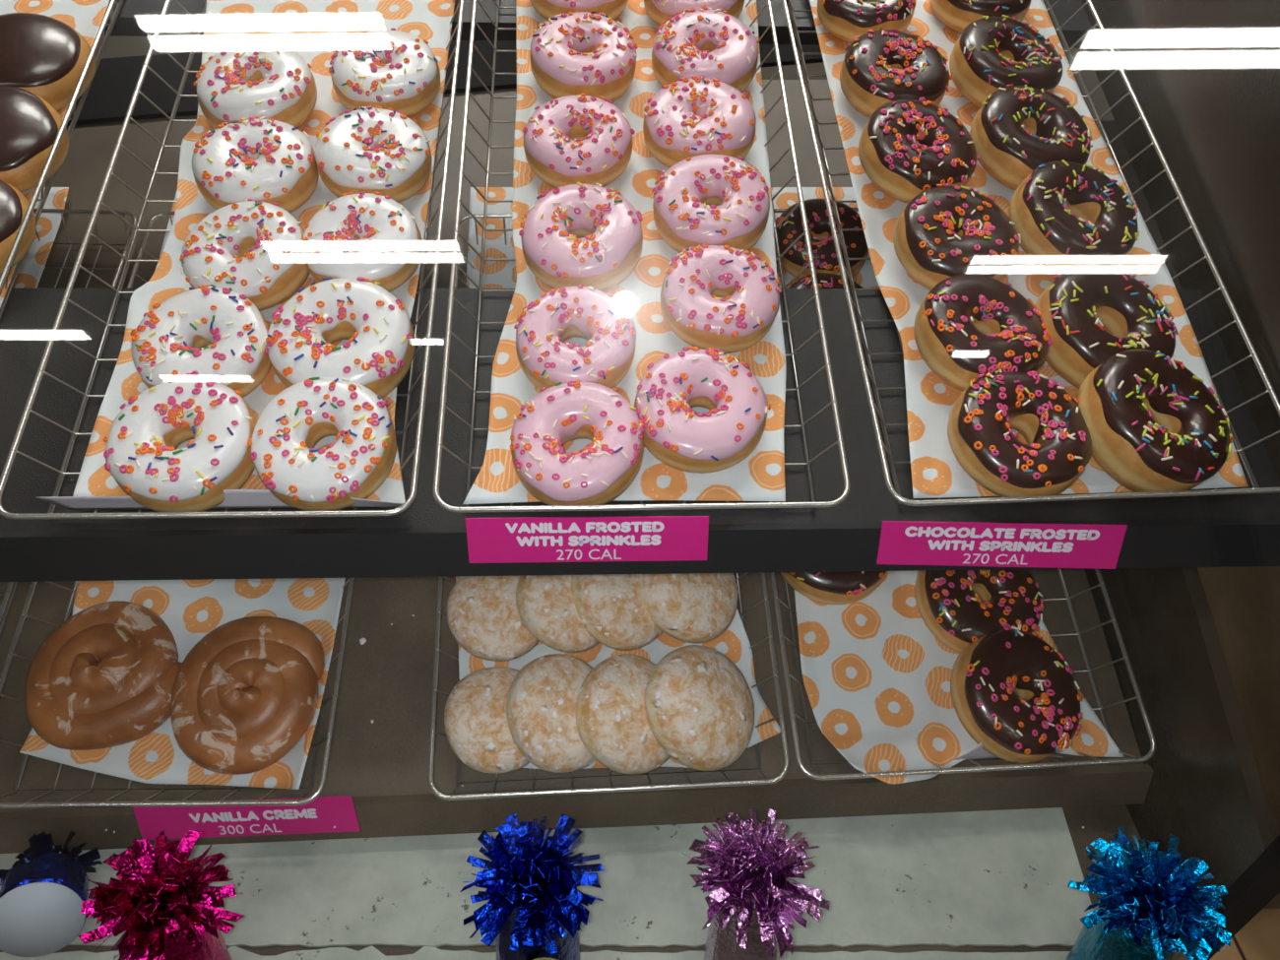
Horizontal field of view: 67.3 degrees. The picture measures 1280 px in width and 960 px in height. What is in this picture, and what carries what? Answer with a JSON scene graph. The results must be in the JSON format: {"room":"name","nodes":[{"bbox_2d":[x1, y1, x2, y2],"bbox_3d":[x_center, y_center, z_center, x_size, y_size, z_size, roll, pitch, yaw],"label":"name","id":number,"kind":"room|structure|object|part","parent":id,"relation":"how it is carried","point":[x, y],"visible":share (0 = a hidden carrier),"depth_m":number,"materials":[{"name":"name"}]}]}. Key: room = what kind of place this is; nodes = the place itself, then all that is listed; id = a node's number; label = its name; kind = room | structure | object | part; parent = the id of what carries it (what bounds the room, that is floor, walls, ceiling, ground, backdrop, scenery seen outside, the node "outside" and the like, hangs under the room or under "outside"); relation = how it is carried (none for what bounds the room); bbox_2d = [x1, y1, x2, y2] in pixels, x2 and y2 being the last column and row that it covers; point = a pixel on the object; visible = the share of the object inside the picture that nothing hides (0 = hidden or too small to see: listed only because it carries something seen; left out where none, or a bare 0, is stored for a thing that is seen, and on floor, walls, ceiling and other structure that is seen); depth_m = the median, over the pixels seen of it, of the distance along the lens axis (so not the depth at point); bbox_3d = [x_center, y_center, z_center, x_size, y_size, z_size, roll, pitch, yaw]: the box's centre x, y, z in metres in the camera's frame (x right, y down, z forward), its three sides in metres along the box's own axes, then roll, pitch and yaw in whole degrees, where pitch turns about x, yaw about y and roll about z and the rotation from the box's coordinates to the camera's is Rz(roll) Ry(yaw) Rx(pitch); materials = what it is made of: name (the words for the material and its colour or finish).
{"room":"food shop","nodes":[
{"label":"food shop","id":0,"kind":"room"},
{"bbox_2d":[94,35,1114,119],"bbox_3d":[-0.146,-2.649,2.757,6.400,3.200,0.050,0,42,-3],"label":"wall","id":1,"kind":"structure","parent":0,"point":[117,45],"depth_m":3.72,"materials":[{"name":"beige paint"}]},
{"bbox_2d":[1094,121,1279,959],"bbox_3d":[-0.041,1.049,1.090,6.400,0.020,7.400,0,42,-3],"label":"floor","id":2,"kind":"structure","parent":0,"point":[1259,938],"depth_m":1.51,"materials":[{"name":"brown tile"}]},
{"bbox_2d":[0,0,1279,959],"bbox_3d":[-0.370,-0.060,0.970,1.722,1.766,1.223,0,42,-3],"label":"display case","id":3,"kind":"object","parent":2,"relation":"on","point":[1204,75],"visible":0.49,"depth_m":0.76,"materials":[{"name":"black metal"}]},
{"bbox_2d":[0,0,124,318],"bbox_3d":[-0.607,-0.253,0.787,0.258,0.233,0.632,0,42,-2],"label":"wire tray","id":4,"kind":"object","parent":3,"relation":"on","point":[71,108],"visible":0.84,"depth_m":0.80,"materials":[{"name":"silver metal"}]},
{"bbox_2d":[0,0,109,307],"bbox_3d":[-0.640,-0.275,0.816,0.294,0.193,0.596,0,42,-3],"label":"paper","id":5,"kind":"object","parent":4,"relation":"in","point":[86,17],"visible":0.2,"depth_m":0.92,"materials":[{"name":"white paper"}]},
{"bbox_2d":[0,180,36,275],"bbox_3d":[-0.532,-0.197,0.755,0.099,0.060,0.104,33,51,30],"label":"donut","id":6,"kind":"object","parent":5,"relation":"on","point":[14,205],"visible":0.91,"depth_m":0.75,"materials":[{"name":"brown food"}]},
{"bbox_2d":[0,85,68,191],"bbox_3d":[-0.537,-0.285,0.805,0.107,0.063,0.104,22,46,21],"label":"donut","id":7,"kind":"object","parent":5,"relation":"on","point":[30,126],"visible":0.97,"depth_m":0.79,"materials":[{"name":"brown food"}]},
{"bbox_2d":[0,12,95,111],"bbox_3d":[-0.547,-0.367,0.853,0.113,0.067,0.111,12,43,11],"label":"donut","id":8,"kind":"object","parent":5,"relation":"on","point":[43,56],"visible":0.88,"depth_m":0.83,"materials":[{"name":"brown food"}]},
{"bbox_2d":[0,208,136,634],"bbox_3d":[-0.652,-0.012,0.865,0.261,0.215,0.575,0,42,-2],"label":"wire tray","id":9,"kind":"object","parent":3,"relation":"on","point":[11,588],"visible":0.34,"depth_m":1.00,"materials":[{"name":"silver metal"}]},
{"bbox_2d":[11,187,68,288],"bbox_3d":[-0.723,-0.075,0.914,0.254,0.180,0.564,-4,43,-6],"label":"paper","id":10,"kind":"object","parent":9,"relation":"in","point":[32,268],"visible":0.28,"depth_m":1.02,"materials":[{"name":"white paper"}]},
{"bbox_2d":[0,211,354,808],"bbox_3d":[-0.376,-0.010,0.875,0.266,0.215,0.575,0,42,-2],"label":"wire tray","id":11,"kind":"object","parent":3,"relation":"on","point":[184,802],"visible":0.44,"depth_m":0.75,"materials":[{"name":"silver metal"}]},
{"bbox_3d":[-0.377,-0.004,0.892,0.230,0.003,0.567,0,60,-2],"label":"frame","id":12,"kind":"part","parent":11,"relation":"part of","materials":[{"name":"silver metal"}]},
{"bbox_2d":[19,189,345,789],"bbox_3d":[-0.381,-0.039,0.907,0.246,0.204,0.640,0,42,-3],"label":"paper","id":13,"kind":"object","parent":11,"relation":"in","point":[191,609],"visible":0.15,"depth_m":0.82,"materials":[{"name":"white paper"}]},
{"bbox_2d":[24,600,182,750],"bbox_3d":[-0.433,0.158,0.775,0.117,0.062,0.120,-21,47,-23],"label":"donut","id":14,"kind":"object","parent":13,"relation":"on","point":[104,677],"visible":0.99,"depth_m":0.76,"materials":[{"name":"brown food"}]},
{"bbox_2d":[170,616,324,774],"bbox_3d":[-0.316,0.170,0.773,0.114,0.065,0.122,3,42,1],"label":"donut","id":15,"kind":"object","parent":13,"relation":"on","point":[245,694],"visible":1,"depth_m":0.75,"materials":[{"name":"brown food"}]},
{"bbox_2d":[0,0,464,519],"bbox_3d":[-0.296,-0.255,0.801,0.274,0.232,0.632,0,42,-3],"label":"wire tray","id":16,"kind":"object","parent":3,"relation":"on","point":[49,515],"visible":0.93,"depth_m":0.73,"materials":[{"name":"silver metal"}]},
{"bbox_2d":[36,0,454,510],"bbox_3d":[-0.296,-0.264,0.820,0.260,0.207,0.650,0,42,-3],"label":"paper","id":17,"kind":"object","parent":16,"relation":"in","point":[311,29],"visible":0.31,"depth_m":0.82,"materials":[{"name":"white paper"}]},
{"bbox_2d":[102,378,256,511],"bbox_3d":[-0.314,-0.023,0.664,0.098,0.062,0.099,9,43,8],"label":"donut","id":18,"kind":"object","parent":17,"relation":"on","point":[141,454],"visible":1,"depth_m":0.65,"materials":[{"name":"white food"}]},
{"bbox_2d":[129,284,271,397],"bbox_3d":[-0.319,-0.097,0.704,0.096,0.061,0.096,-9,43,-12],"label":"donut","id":19,"kind":"object","parent":17,"relation":"on","point":[211,333],"visible":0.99,"depth_m":0.69,"materials":[{"name":"white food"}]},
{"bbox_2d":[179,198,310,311],"bbox_3d":[-0.304,-0.173,0.746,0.095,0.060,0.094,22,46,21],"label":"donut","id":20,"kind":"object","parent":17,"relation":"on","point":[254,249],"visible":0.99,"depth_m":0.73,"materials":[{"name":"white food"}]},
{"bbox_2d":[192,116,319,212],"bbox_3d":[-0.317,-0.257,0.794,0.098,0.058,0.098,-7,43,-10],"label":"donut","id":21,"kind":"object","parent":17,"relation":"on","point":[269,160],"visible":0.99,"depth_m":0.78,"materials":[{"name":"white food"}]},
{"bbox_2d":[193,42,317,128],"bbox_3d":[-0.335,-0.340,0.843,0.100,0.062,0.099,30,49,27],"label":"donut","id":22,"kind":"object","parent":17,"relation":"on","point":[246,81],"visible":0.98,"depth_m":0.82,"materials":[{"name":"white food"}]},
{"bbox_2d":[247,376,396,511],"bbox_3d":[-0.218,-0.024,0.665,0.096,0.064,0.098,5,42,3],"label":"donut","id":23,"kind":"object","parent":17,"relation":"on","point":[285,458],"visible":1,"depth_m":0.65,"materials":[{"name":"white food"}]},
{"bbox_2d":[263,276,415,398],"bbox_3d":[-0.219,-0.101,0.711,0.105,0.068,0.103,0,42,-2],"label":"donut","id":24,"kind":"object","parent":17,"relation":"on","point":[377,354],"visible":0.97,"depth_m":0.69,"materials":[{"name":"white food"}]},
{"bbox_2d":[303,191,422,292],"bbox_3d":[-0.218,-0.185,0.756,0.091,0.059,0.089,13,43,12],"label":"donut","id":25,"kind":"object","parent":17,"relation":"on","point":[374,237],"visible":0.98,"depth_m":0.74,"materials":[{"name":"white food"}]},
{"bbox_2d":[314,105,432,202],"bbox_3d":[-0.223,-0.271,0.806,0.094,0.059,0.093,19,45,18],"label":"donut","id":26,"kind":"object","parent":17,"relation":"on","point":[367,149],"visible":1,"depth_m":0.79,"materials":[{"name":"white food"}]},
{"bbox_2d":[328,27,440,117],"bbox_3d":[-0.227,-0.361,0.859,0.094,0.058,0.095,7,43,6],"label":"donut","id":27,"kind":"object","parent":17,"relation":"on","point":[397,70],"visible":1,"depth_m":0.84,"materials":[{"name":"white food"}]},
{"bbox_2d":[132,795,360,839],"bbox_3d":[-0.302,0.261,0.742,0.166,0.035,0.011,-1,42,-3],"label":"price tag","id":28,"kind":"object","parent":3,"relation":"attached to","point":[321,814],"visible":1,"depth_m":0.74,"materials":[{"name":"pink"}]},
{"bbox_3d":[-0.395,-0.497,1.174,1.700,0.113,0.105,-6,43,-8],"label":"rail","id":29,"kind":"part","parent":3,"relation":"part of","materials":[{"name":"silver metal"}]},
{"bbox_2d":[0,945,1069,959],"bbox_3d":[-0.098,0.360,0.709,0.856,0.001,0.035,1,42,-1],"label":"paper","id":30,"kind":"object","parent":3,"relation":"on","point":[370,952],"visible":0.7,"depth_m":0.72,"materials":[{"name":"white paper"}]},
{"bbox_2d":[77,830,244,959],"bbox_3d":[-0.312,0.301,0.648,0.087,0.156,0.101,-26,49,-27],"label":"pom-pom","id":31,"kind":"object","parent":30,"relation":"on","point":[166,907],"visible":1,"depth_m":0.61,"materials":[{"name":"pink plastic"}]},
{"bbox_2d":[459,812,603,959],"bbox_3d":[-0.071,0.293,0.663,0.093,0.158,0.098,0,42,-2],"label":"pom-pom","id":32,"kind":"object","parent":30,"relation":"on","point":[535,910],"visible":1,"depth_m":0.62,"materials":[{"name":"blue plastic"}]},
{"bbox_2d":[681,808,830,959],"bbox_3d":[0.077,0.296,0.666,0.096,0.156,0.100,-4,43,-6],"label":"pom-pom","id":33,"kind":"object","parent":30,"relation":"on","point":[752,904],"visible":1,"depth_m":0.63,"materials":[{"name":"purple plastic"}]},
{"bbox_2d":[0,807,1092,948],"bbox_3d":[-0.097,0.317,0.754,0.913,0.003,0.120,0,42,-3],"label":"countertop","id":34,"kind":"structure","parent":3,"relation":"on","point":[983,877],"depth_m":0.76,"materials":[{"name":"white stone"}]},
{"bbox_2d":[0,831,102,957],"bbox_3d":[-0.443,0.301,0.714,0.073,0.082,0.094,-10,44,-13],"label":"pom-pom","id":35,"kind":"object","parent":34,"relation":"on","point":[42,894],"visible":0.98,"depth_m":0.69,"materials":[{"name":"plastic"}]},
{"bbox_2d":[59,614,1084,853],"bbox_3d":[-0.047,0.198,0.795,0.797,0.059,0.181,0,42,-3],"label":"crumbs","id":36,"kind":"object","parent":3,"relation":"on","point":[362,640],"visible":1,"depth_m":0.82,"materials":[{"name":"white food"}]},
{"bbox_2d":[465,515,708,563],"bbox_3d":[-0.035,0.041,0.659,0.165,0.034,0.011,0,42,-3],"label":"price tag","id":37,"kind":"object","parent":3,"relation":"attached to","point":[650,538],"visible":1,"depth_m":0.66,"materials":[{"name":"pink plastic"}]},
{"bbox_3d":[-0.340,-0.465,0.957,1.655,0.034,0.054,0,42,-3],"label":"support rail","id":38,"kind":"part","parent":3,"relation":"part of","materials":[{"name":"silver metal"}]},
{"bbox_2d":[427,213,789,800],"bbox_3d":[-0.039,-0.015,0.891,0.280,0.216,0.575,-2,42,-4],"label":"wire tray","id":39,"kind":"object","parent":3,"relation":"on","point":[766,781],"visible":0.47,"depth_m":0.76,"materials":[{"name":"silver metal"}]},
{"bbox_3d":[-0.040,-0.009,0.909,0.244,0.003,0.567,-2,60,-3],"label":"frame","id":40,"kind":"part","parent":39,"relation":"part of","materials":[{"name":"silver metal"}]},
{"bbox_2d":[455,187,780,768],"bbox_3d":[-0.036,-0.051,0.930,0.289,0.204,0.619,0,42,-3],"label":"paper","id":41,"kind":"object","parent":39,"relation":"in","point":[734,643],"visible":0.05,"depth_m":0.82,"materials":[{"name":"white paper"}]},
{"bbox_2d":[444,666,529,773],"bbox_3d":[-0.112,0.190,0.760,0.083,0.053,0.080,-6,43,-9],"label":"donut","id":42,"kind":"object","parent":41,"relation":"on","point":[476,724],"visible":0.74,"depth_m":0.74,"materials":[{"name":"white food"}]},
{"bbox_2d":[446,575,538,661],"bbox_3d":[-0.119,0.111,0.805,0.084,0.052,0.080,-7,43,-9],"label":"donut","id":43,"kind":"object","parent":41,"relation":"on","point":[483,618],"visible":0.69,"depth_m":0.78,"materials":[{"name":"white food"}]},
{"bbox_2d":[506,653,595,772],"bbox_3d":[-0.062,0.182,0.753,0.083,0.067,0.089,32,50,29],"label":"donut","id":44,"kind":"object","parent":41,"relation":"on","point":[542,698],"visible":0.77,"depth_m":0.73,"materials":[{"name":"white food"}]},
{"bbox_2d":[515,575,599,652],"bbox_3d":[-0.060,0.098,0.801,0.080,0.066,0.090,15,44,14],"label":"donut","id":45,"kind":"object","parent":41,"relation":"on","point":[545,606],"visible":0.6,"depth_m":0.77,"materials":[{"name":"white food"}]},
{"bbox_2d":[571,574,662,650],"bbox_3d":[-0.016,0.096,0.801,0.082,0.071,0.090,19,45,18],"label":"donut","id":46,"kind":"object","parent":41,"relation":"on","point":[610,608],"visible":0.63,"depth_m":0.77,"materials":[{"name":"white food"}]},
{"bbox_2d":[576,653,670,774],"bbox_3d":[-0.007,0.183,0.752,0.081,0.070,0.092,22,46,21],"label":"donut","id":47,"kind":"object","parent":41,"relation":"on","point":[612,725],"visible":0.8,"depth_m":0.73,"materials":[{"name":"white food"}]},
{"bbox_2d":[637,573,738,642],"bbox_3d":[0.041,0.090,0.808,0.085,0.069,0.093,20,45,19],"label":"donut","id":48,"kind":"object","parent":41,"relation":"on","point":[689,608],"visible":0.63,"depth_m":0.78,"materials":[{"name":"white food"}]},
{"bbox_2d":[644,644,754,770],"bbox_3d":[0.048,0.178,0.755,0.085,0.077,0.096,14,44,13],"label":"donut","id":49,"kind":"object","parent":41,"relation":"on","point":[699,704],"visible":1,"depth_m":0.73,"materials":[{"name":"white food"}]},
{"bbox_2d":[433,0,850,512],"bbox_3d":[-0.009,-0.260,0.815,0.283,0.233,0.632,-1,42,-3],"label":"wire tray","id":50,"kind":"object","parent":3,"relation":"on","point":[436,479],"visible":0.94,"depth_m":0.74,"materials":[{"name":"silver metal"}]},
{"bbox_2d":[462,0,786,504],"bbox_3d":[-0.003,-0.276,0.843,0.261,0.210,0.651,0,42,-3],"label":"paper","id":51,"kind":"object","parent":50,"relation":"in","point":[759,477],"visible":0.2,"depth_m":0.75,"materials":[{"name":"white paper"}]},
{"bbox_2d":[513,284,636,388],"bbox_3d":[-0.048,-0.104,0.717,0.089,0.058,0.088,-5,43,-8],"label":"donut","id":52,"kind":"object","parent":51,"relation":"on","point":[591,314],"visible":0.97,"depth_m":0.70,"materials":[{"name":"pink food"}]},
{"bbox_2d":[510,380,644,505],"bbox_3d":[-0.043,-0.025,0.671,0.093,0.062,0.093,-1,42,-3],"label":"donut","id":53,"kind":"object","parent":51,"relation":"on","point":[599,473],"visible":0.99,"depth_m":0.66,"materials":[{"name":"pink food"}]},
{"bbox_2d":[522,93,635,188],"bbox_3d":[-0.052,-0.288,0.824,0.093,0.061,0.093,-29,51,-30],"label":"donut","id":54,"kind":"object","parent":51,"relation":"on","point":[584,139],"visible":1,"depth_m":0.81,"materials":[{"name":"pink food"}]},
{"bbox_2d":[529,0,628,20],"bbox_3d":[-0.059,-0.481,0.932,0.100,0.065,0.098,-11,44,-14],"label":"donut","id":55,"kind":"object","parent":51,"relation":"on","point":[546,9],"visible":0.75,"depth_m":0.91,"materials":[{"name":"pink food"}]},
{"bbox_2d":[518,182,642,291],"bbox_3d":[-0.047,-0.193,0.767,0.097,0.061,0.098,21,46,20],"label":"donut","id":56,"kind":"object","parent":51,"relation":"on","point":[579,233],"visible":0.99,"depth_m":0.75,"materials":[{"name":"pink food"}]},
{"bbox_2d":[529,10,638,102],"bbox_3d":[-0.051,-0.384,0.878,0.097,0.064,0.098,-23,48,-25],"label":"donut","id":57,"kind":"object","parent":51,"relation":"on","point":[591,54],"visible":0.99,"depth_m":0.86,"materials":[{"name":"pink food"}]},
{"bbox_2d":[643,0,744,26],"bbox_3d":[0.053,-0.474,0.934,0.100,0.064,0.099,9,43,8],"label":"donut","id":58,"kind":"object","parent":51,"relation":"on","point":[659,11],"visible":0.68,"depth_m":0.91,"materials":[{"name":"pink food"}]},
{"bbox_2d":[642,75,755,167],"bbox_3d":[0.052,-0.309,0.839,0.098,0.060,0.098,-9,43,-12],"label":"donut","id":59,"kind":"object","parent":51,"relation":"on","point":[694,116],"visible":0.98,"depth_m":0.82,"materials":[{"name":"pink food"}]},
{"bbox_2d":[634,346,770,473],"bbox_3d":[0.042,-0.050,0.691,0.094,0.060,0.097,30,49,27],"label":"donut","id":60,"kind":"object","parent":51,"relation":"on","point":[734,424],"visible":1,"depth_m":0.67,"materials":[{"name":"pink food"}]},
{"bbox_2d":[651,6,758,92],"bbox_3d":[0.060,-0.390,0.886,0.097,0.064,0.095,13,44,12],"label":"donut","id":61,"kind":"object","parent":51,"relation":"on","point":[710,43],"visible":0.97,"depth_m":0.87,"materials":[{"name":"pink food"}]},
{"bbox_2d":[650,154,769,253],"bbox_3d":[0.059,-0.224,0.791,0.096,0.064,0.096,-13,44,-16],"label":"donut","id":62,"kind":"object","parent":51,"relation":"on","point":[723,200],"visible":0.98,"depth_m":0.77,"materials":[{"name":"pink food"}]},
{"bbox_2d":[660,243,781,353],"bbox_3d":[0.061,-0.140,0.741,0.092,0.059,0.092,8,43,7],"label":"donut","id":63,"kind":"object","parent":51,"relation":"on","point":[726,298],"visible":0.98,"depth_m":0.72,"materials":[{"name":"pink food"}]},
{"bbox_2d":[769,207,1155,780],"bbox_3d":[0.249,-0.025,0.909,0.291,0.216,0.576,-2,42,-4],"label":"wire tray","id":64,"kind":"object","parent":3,"relation":"on","point":[1018,766],"visible":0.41,"depth_m":0.78,"materials":[{"name":"silver metal"}]},
{"bbox_2d":[770,187,1124,784],"bbox_3d":[0.258,-0.044,0.932,0.257,0.204,0.652,0,42,-3],"label":"paper","id":65,"kind":"object","parent":64,"relation":"in","point":[876,678],"visible":0.23,"depth_m":0.81,"materials":[{"name":"white paper"}]},
{"bbox_2d":[773,198,868,279],"bbox_3d":[0.194,-0.257,1.034,0.103,0.066,0.105,10,43,9],"label":"donut","id":66,"kind":"object","parent":65,"relation":"on","point":[796,259],"visible":0.7,"depth_m":1.01,"materials":[{"name":"brown food"}]},
{"bbox_2d":[787,270,863,288],"bbox_3d":[0.191,-0.163,0.980,0.104,0.065,0.106,9,43,7],"label":"donut","id":67,"kind":"object","parent":65,"relation":"on","point":[824,280],"visible":0.13,"depth_m":0.98,"materials":[{"name":"brown food"}]},
{"bbox_2d":[780,571,887,604],"bbox_3d":[0.172,0.059,0.854,0.106,0.066,0.102,10,43,8],"label":"donut","id":68,"kind":"object","parent":65,"relation":"on","point":[839,587],"visible":0.11,"depth_m":0.82,"materials":[{"name":"brown food"}]},
{"bbox_2d":[914,569,1044,652],"bbox_3d":[0.292,0.101,0.829,0.108,0.070,0.104,11,43,10],"label":"donut","id":69,"kind":"object","parent":65,"relation":"on","point":[959,608],"visible":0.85,"depth_m":0.81,"materials":[{"name":"brown food"}]},
{"bbox_2d":[950,626,1083,763],"bbox_3d":[0.306,0.176,0.783,0.106,0.075,0.106,-11,44,-14],"label":"donut","id":70,"kind":"object","parent":65,"relation":"on","point":[1038,723],"visible":1,"depth_m":0.76,"materials":[{"name":"brown food"}]},
{"bbox_3d":[0.248,-0.019,0.927,0.255,0.003,0.567,-2,60,-3],"label":"frame","id":71,"kind":"part","parent":64,"relation":"part of","materials":[{"name":"silver metal"}]},
{"bbox_2d":[876,520,1127,569],"bbox_3d":[0.254,0.046,0.676,0.174,0.039,0.011,0,42,-2],"label":"price tag","id":72,"kind":"object","parent":3,"relation":"attached to","point":[908,543],"visible":1,"depth_m":0.68,"materials":[{"name":"pink plastic"}]},
{"bbox_2d":[809,0,1248,498],"bbox_3d":[0.307,-0.283,0.860,0.269,0.211,0.649,0,42,-3],"label":"paper","id":73,"kind":"object","parent":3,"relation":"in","point":[936,473],"visible":0.22,"depth_m":0.80,"materials":[{"name":"white paper"}]},
{"bbox_2d":[816,0,916,43],"bbox_3d":[0.220,-0.464,0.935,0.094,0.058,0.094,11,43,9],"label":"donut","id":74,"kind":"object","parent":73,"relation":"on","point":[846,20],"visible":0.97,"depth_m":0.91,"materials":[{"name":"brown food"}]},
{"bbox_2d":[839,27,951,118],"bbox_3d":[0.232,-0.369,0.880,0.097,0.064,0.097,-28,50,-29],"label":"donut","id":75,"kind":"object","parent":73,"relation":"on","point":[880,67],"visible":0.98,"depth_m":0.86,"materials":[{"name":"brown food"}]},
{"bbox_2d":[858,98,979,203],"bbox_3d":[0.239,-0.282,0.828,0.100,0.067,0.101,-8,43,-11],"label":"donut","id":76,"kind":"object","parent":73,"relation":"on","point":[907,148],"visible":0.98,"depth_m":0.81,"materials":[{"name":"brown food"}]},
{"bbox_2d":[893,183,1021,290],"bbox_3d":[0.256,-0.193,0.780,0.099,0.065,0.098,-11,44,-14],"label":"donut","id":77,"kind":"object","parent":73,"relation":"on","point":[945,231],"visible":0.98,"depth_m":0.76,"materials":[{"name":"brown food"}]},
{"bbox_2d":[929,0,1031,33],"bbox_3d":[0.337,-0.479,0.951,0.097,0.060,0.097,-19,46,-22],"label":"donut","id":78,"kind":"object","parent":73,"relation":"on","point":[956,15],"visible":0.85,"depth_m":0.92,"materials":[{"name":"brown food"}]},
{"bbox_2d":[913,274,1052,391],"bbox_3d":[0.259,-0.110,0.732,0.100,0.065,0.099,-22,48,-24],"label":"donut","id":79,"kind":"object","parent":73,"relation":"on","point":[967,326],"visible":0.96,"depth_m":0.71,"materials":[{"name":"brown food"}]},
{"bbox_2d":[949,14,1062,108],"bbox_3d":[0.338,-0.383,0.890,0.101,0.069,0.100,-29,50,-29],"label":"donut","id":80,"kind":"object","parent":73,"relation":"on","point":[991,53],"visible":0.94,"depth_m":0.87,"materials":[{"name":"brown food"}]},
{"bbox_2d":[947,369,1091,497],"bbox_3d":[0.271,-0.032,0.688,0.098,0.064,0.099,-14,45,-17],"label":"donut","id":81,"kind":"object","parent":73,"relation":"on","point":[982,439],"visible":0.99,"depth_m":0.67,"materials":[{"name":"brown food"}]},
{"bbox_2d":[969,83,1092,190],"bbox_3d":[0.340,-0.297,0.840,0.102,0.070,0.100,-20,47,-22],"label":"donut","id":82,"kind":"object","parent":73,"relation":"on","point":[1017,130],"visible":0.97,"depth_m":0.82,"materials":[{"name":"brown food"}]},
{"bbox_2d":[1009,159,1139,274],"bbox_3d":[0.356,-0.215,0.792,0.104,0.073,0.101,-10,44,-12],"label":"donut","id":83,"kind":"object","parent":73,"relation":"on","point":[1065,215],"visible":1,"depth_m":0.77,"materials":[{"name":"brown food"}]},
{"bbox_2d":[1035,262,1178,388],"bbox_3d":[0.355,-0.115,0.737,0.105,0.073,0.104,-14,45,-17],"label":"donut","id":84,"kind":"object","parent":73,"relation":"on","point":[1091,313],"visible":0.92,"depth_m":0.72,"materials":[{"name":"brown food"}]},
{"bbox_2d":[1076,349,1233,492],"bbox_3d":[0.368,-0.042,0.692,0.108,0.081,0.106,-30,51,-30],"label":"donut","id":85,"kind":"object","parent":73,"relation":"on","point":[1153,424],"visible":1,"depth_m":0.67,"materials":[{"name":"brown food"}]},
{"bbox_2d":[781,0,1279,506],"bbox_3d":[0.301,-0.266,0.832,0.304,0.235,0.632,-2,42,-4],"label":"wire tray","id":86,"kind":"object","parent":3,"relation":"on","point":[1255,488],"visible":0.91,"depth_m":0.77,"materials":[{"name":"silver metal"}]},
{"bbox_2d":[1065,826,1231,959],"bbox_3d":[0.335,0.309,0.660,0.097,0.158,0.091,17,44,16],"label":"pom-pom","id":87,"kind":"object","parent":3,"relation":"on","point":[1150,907],"visible":1,"depth_m":0.62,"materials":[{"name":"teal plastic"}]},
{"bbox_3d":[0.475,-0.474,0.715,0.012,0.770,0.943,0,42,-3],"label":"panel","id":88,"kind":"part","parent":3,"relation":"part of","materials":[{"name":"clear glass"}]},
{"bbox_3d":[0.411,-0.163,0.951,0.012,0.537,1.008,0,42,-3],"label":"panel","id":89,"kind":"part","parent":3,"relation":"part of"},
{"bbox_3d":[0.433,0.156,0.553,0.026,0.600,0.010,0,42,-3],"label":"corner post","id":90,"kind":"part","parent":3,"relation":"part of","materials":[{"name":"black metal"}]},
{"bbox_2d":[1197,566,1279,909],"bbox_3d":[1.423,0.238,1.478,1.060,0.730,0.540,0,42,-3],"label":"countertop","id":91,"kind":"structure","parent":2,"relation":"on","point":[1244,602],"depth_m":1.43,"materials":[{"name":"brown laminate"}]}
]}

